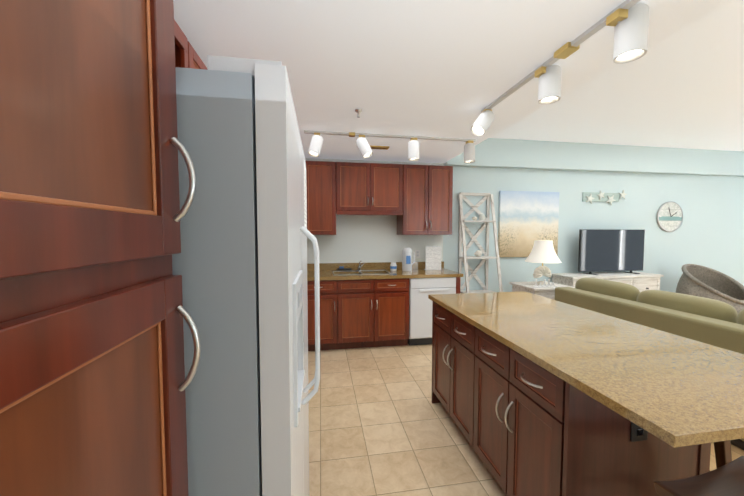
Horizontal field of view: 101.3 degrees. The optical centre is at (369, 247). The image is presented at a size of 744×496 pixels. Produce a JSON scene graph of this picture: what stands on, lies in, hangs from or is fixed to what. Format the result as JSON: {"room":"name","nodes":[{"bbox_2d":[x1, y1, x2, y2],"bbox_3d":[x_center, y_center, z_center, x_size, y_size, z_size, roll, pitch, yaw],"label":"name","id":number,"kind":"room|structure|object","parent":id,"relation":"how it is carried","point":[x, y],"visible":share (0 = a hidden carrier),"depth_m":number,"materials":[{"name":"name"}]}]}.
{"room":"kitchen","nodes":[
{"label":"kitchen","id":0,"kind":"room"},
{"bbox_2d":[308,344,506,495],"bbox_3d":[0.165,1.446,0.764,2.585,0.100,7.370,0,3,-9],"label":"floor","id":1,"kind":"structure","parent":0,"point":[381,423],"depth_m":2.18,"materials":[{"name":"beige tile"}]},
{"bbox_2d":[0,0,200,495],"bbox_3d":[-0.607,0.257,0.216,0.700,2.330,0.650,0,3,-9],"label":"pantry","id":2,"kind":"object","parent":1,"relation":"on","point":[94,383],"visible":1,"depth_m":0.35,"materials":[{"name":"brown wood"}]},
{"bbox_2d":[172,55,319,495],"bbox_3d":[-0.607,0.489,1.044,0.864,1.785,0.890,0,3,-9],"label":"fridge","id":3,"kind":"object","parent":1,"relation":"on","point":[239,263],"visible":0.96,"depth_m":0.63,"materials":[{"name":"white painted metal"},{"name":"grey painted metal"},{"name":"white plastic"}]},
{"bbox_2d":[307,280,342,350],"bbox_3d":[-0.634,0.804,3.891,0.530,0.874,0.683,0,3,-9],"label":"base cabinet","id":4,"kind":"object","parent":1,"relation":"on","point":[331,291],"depth_m":3.64,"materials":[{"name":"brown wood"}]},
{"bbox_2d":[307,261,462,280],"bbox_3d":[-0.197,0.267,3.955,2.698,0.191,0.643,0,3,-9],"label":"countertop","id":5,"kind":"structure","parent":4,"relation":"on","point":[360,270],"depth_m":3.66,"materials":[{"name":"stone"}]},
{"bbox_2d":[337,266,351,269],"bbox_3d":[-0.349,0.280,4.206,0.200,0.051,0.045,0,3,-9],"label":"soap tray","id":6,"kind":"object","parent":5,"relation":"on","point":[341,268],"visible":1,"depth_m":4.19,"materials":[{"name":"black plastic"}]},
{"bbox_2d":[390,262,396,270],"bbox_3d":[0.324,0.253,4.174,0.090,0.115,0.092,0,3,-9],"label":"jar","id":7,"kind":"object","parent":5,"relation":"on","point":[393,266],"visible":1,"depth_m":4.14,"materials":[{"name":"white plastic"}]},
{"bbox_2d":[402,248,414,270],"bbox_3d":[0.534,0.153,4.180,0.180,0.315,0.136,0,3,-9],"label":"pitcher","id":8,"kind":"object","parent":5,"relation":"on","point":[407,263],"visible":1,"depth_m":4.12,"materials":[{"name":"white plastic"}]},
{"bbox_2d":[424,246,440,269],"bbox_3d":[0.885,0.139,4.304,0.230,0.330,0.089,0,3,-9],"label":"sign holder","id":9,"kind":"object","parent":5,"relation":"on","point":[433,258],"visible":0.98,"depth_m":4.26,"materials":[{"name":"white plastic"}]},
{"bbox_2d":[343,279,378,348],"bbox_3d":[-0.216,0.800,3.991,0.563,0.874,0.618,0,3,-9],"label":"base cabinet","id":10,"kind":"object","parent":1,"relation":"on","point":[365,313],"depth_m":3.70,"materials":[{"name":"brown wood"}]},
{"bbox_2d":[379,278,408,346],"bbox_3d":[0.196,0.796,4.058,0.508,0.874,0.618,0,3,-9],"label":"base cabinet","id":11,"kind":"object","parent":1,"relation":"on","point":[393,293],"depth_m":3.77,"materials":[{"name":"brown wood"}]},
{"bbox_2d":[408,277,455,345],"bbox_3d":[0.754,0.795,4.110,0.600,0.872,0.595,0,3,-9],"label":"dishwasher","id":12,"kind":"object","parent":1,"relation":"on","point":[420,313],"visible":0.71,"depth_m":3.81,"materials":[{"name":"white painted metal"},{"name":"white plastic"}]},
{"bbox_2d":[430,299,710,495],"bbox_3d":[0.943,0.900,1.908,0.708,0.880,1.428,0,3,-9],"label":"kitchen island","id":13,"kind":"object","parent":1,"relation":"on","point":[535,395],"depth_m":1.34,"materials":[{"name":"brown wood"}]},
{"bbox_2d":[428,291,743,450],"bbox_3d":[1.076,0.448,1.744,0.890,0.034,1.810,0,3,-9],"label":"island countertop","id":14,"kind":"structure","parent":13,"relation":"on","point":[682,391],"depth_m":1.23,"materials":[{"name":"beige stone"}]},
{"bbox_2d":[654,456,743,495],"bbox_3d":[1.192,1.079,0.972,0.459,0.614,0.238,-1,3,-15],"label":"stool","id":15,"kind":"object","parent":1,"relation":"on","point":[727,479],"visible":1,"depth_m":1.02,"materials":[{"name":"brown wood"}]},
{"bbox_2d":[173,0,731,162],"bbox_3d":[0.316,-1.271,0.654,2.690,0.460,7.170,0,3,-9],"label":"ceiling","id":16,"kind":"structure","parent":0,"point":[442,68],"depth_m":1.71,"materials":[{"name":"white paint"}]},
{"bbox_2d":[355,109,361,117],"bbox_3d":[-0.091,-1.101,2.503,0.060,0.060,0.060,0,3,-9],"label":"ceiling canopy","id":17,"kind":"object","parent":16,"relation":"attached to","point":[358,111],"visible":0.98,"depth_m":2.49,"materials":[{"name":"silver metal"}]},
{"bbox_2d":[370,145,389,149],"bbox_3d":[0.080,-1.177,3.577,0.290,0.015,0.100,0,3,-9],"label":"ceiling vent","id":18,"kind":"object","parent":16,"relation":"in","point":[381,147],"visible":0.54,"depth_m":3.55,"materials":[{"name":"gold metal"}]},
{"bbox_2d":[304,130,475,162],"bbox_3d":[0.249,-1.037,3.141,1.815,0.251,0.156,0,3,-9],"label":"track","id":19,"kind":"object","parent":16,"relation":"attached to","point":[362,144],"visible":1,"depth_m":3.12,"materials":[{"name":"white metal"}]},
{"bbox_2d":[470,0,648,136],"bbox_3d":[1.099,-0.978,1.633,0.206,0.247,1.819,-1,3,-13],"label":"track","id":20,"kind":"object","parent":16,"relation":"attached to","point":[628,20],"visible":1,"depth_m":1.47,"materials":[{"name":"white metal"}]},
{"bbox_2d":[305,158,743,292],"bbox_3d":[2.754,-0.254,4.784,8.800,2.900,0.100,0,3,-9],"label":"wall","id":21,"kind":"structure","parent":0,"point":[709,232],"depth_m":4.81,"materials":[{"name":"blue paint"}]},
{"bbox_2d":[306,161,452,234],"bbox_3d":[-0.070,-0.637,4.066,2.358,0.923,0.376,0,3,-9],"label":"upper cabinet","id":22,"kind":"object","parent":21,"relation":"attached to","point":[417,199],"visible":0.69,"depth_m":3.96,"materials":[{"name":"brown wood"}]},
{"bbox_2d":[415,250,419,257],"bbox_3d":[0.690,0.085,4.412,0.074,0.116,0.006,0,3,-9],"label":"outlet","id":23,"kind":"object","parent":21,"relation":"attached to","point":[417,253],"visible":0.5,"depth_m":4.40,"materials":[{"name":"white plastic"}]},
{"bbox_2d":[498,191,558,256],"bbox_3d":[2.427,-0.360,4.654,0.985,0.995,0.038,0,3,-9],"label":"framed picture","id":24,"kind":"object","parent":21,"relation":"attached to","point":[527,219],"visible":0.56,"depth_m":4.62},
{"bbox_2d":[582,190,626,204],"bbox_3d":[3.737,-0.803,4.843,0.788,0.249,0.037,0,3,-9],"label":"sign","id":25,"kind":"object","parent":21,"relation":"attached to","point":[599,197],"visible":1,"depth_m":4.83,"materials":[{"name":"white"}]},
{"bbox_2d":[656,202,682,231],"bbox_3d":[4.977,-0.518,5.059,0.498,0.498,0.034,0,3,-9],"label":"wall clock","id":26,"kind":"object","parent":21,"relation":"attached to","point":[669,216],"visible":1,"depth_m":5.05,"materials":[{"name":"white metal"}]},
{"bbox_2d":[490,0,743,151],"bbox_3d":[4.611,-1.485,1.336,6.010,0.100,7.170,0,3,-9],"label":"ceiling","id":27,"kind":"structure","parent":0,"point":[683,87],"depth_m":3.15,"materials":[{"name":"white paint"}]},
{"bbox_2d":[444,138,743,176],"bbox_3d":[4.051,-1.406,4.828,6.008,0.398,0.108,0,3,-9],"label":"beam","id":28,"kind":"structure","parent":27,"relation":"attached to","point":[522,154],"depth_m":4.70,"materials":[{"name":"blue paint"}]},
{"bbox_2d":[709,442,743,470],"bbox_3d":[4.559,1.412,1.470,6.315,0.100,7.370,0,3,-9],"label":"floor","id":29,"kind":"structure","parent":0,"point":[736,452],"depth_m":1.97,"materials":[{"name":"beige tile"}]},
{"bbox_2d":[458,192,502,293],"bbox_3d":[1.582,0.211,4.317,0.534,2.022,0.480,0,3,-9],"label":"ladder shelf","id":30,"kind":"object","parent":29,"relation":"on","point":[463,257],"visible":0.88,"depth_m":4.48,"materials":[{"name":"beige wood"}]},
{"bbox_2d":[509,281,574,298],"bbox_3d":[2.293,0.861,4.115,0.580,0.740,0.520,0,3,-9],"label":"end table","id":31,"kind":"object","parent":29,"relation":"on","point":[548,292],"visible":0.27,"depth_m":3.95,"materials":[{"name":"white wood"}]},
{"bbox_2d":[525,240,561,284],"bbox_3d":[2.330,0.193,4.109,0.434,0.592,0.434,0,3,-9],"label":"table lamp","id":32,"kind":"object","parent":31,"relation":"on","point":[542,251],"visible":1,"depth_m":4.01,"materials":[{"name":"beige fabric"}]},
{"bbox_2d":[533,279,556,287],"bbox_3d":[2.231,0.446,3.882,0.330,0.109,0.028,0,3,-9],"label":"sign","id":33,"kind":"object","parent":31,"relation":"on","point":[539,286],"visible":1,"depth_m":3.88,"materials":[{"name":"white wood"}]},
{"bbox_2d":[551,271,663,299],"bbox_3d":[3.616,0.800,4.675,1.550,0.805,0.450,0,3,-9],"label":"console","id":34,"kind":"object","parent":29,"relation":"on","point":[642,281],"visible":0.08,"depth_m":4.54,"materials":[{"name":"white wood"}]},
{"bbox_2d":[578,229,644,274],"bbox_3d":[3.720,0.055,4.686,1.130,0.678,0.250,0,3,-9],"label":"tv","id":35,"kind":"object","parent":34,"relation":"on","point":[610,250],"visible":1,"depth_m":4.66,"materials":[{"name":"black plastic"}]},
{"bbox_2d":[555,278,743,449],"bbox_3d":[2.828,0.846,2.522,0.970,0.927,2.350,0,3,-9],"label":"sofa","id":36,"kind":"object","parent":29,"relation":"on","point":[717,323],"visible":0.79,"depth_m":2.51,"materials":[{"name":"green"}]},
{"bbox_2d":[676,264,743,312],"bbox_3d":[5.067,0.738,4.495,0.799,0.947,0.799,0,3,-9],"label":"wicker chair","id":37,"kind":"object","parent":29,"relation":"on","point":[700,281],"visible":0.5,"depth_m":4.55,"materials":[{"name":"grey wicker"}]},
{"bbox_2d":[709,440,731,470],"bbox_3d":[1.494,1.052,1.537,0.238,0.614,0.459,0,3,-9],"label":"stool","id":38,"kind":"object","parent":29,"relation":"on","point":[723,454],"depth_m":1.36,"materials":[{"name":"brown wood"}]},
{"bbox_3d":[-1.061,-0.042,0.493,0.100,2.900,7.370,0,3,-9],"label":"wall","id":39,"kind":"structure","parent":0,"visible":0},
{"bbox_2d":[174,19,207,69],"bbox_3d":[-1.117,-0.548,2.260,0.356,0.923,3.613,0,3,-9],"label":"upper cabinet","id":40,"kind":"object","parent":39,"relation":"attached to","point":[186,55],"visible":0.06,"depth_m":1.39,"materials":[{"name":"brown wood"}]}
]}

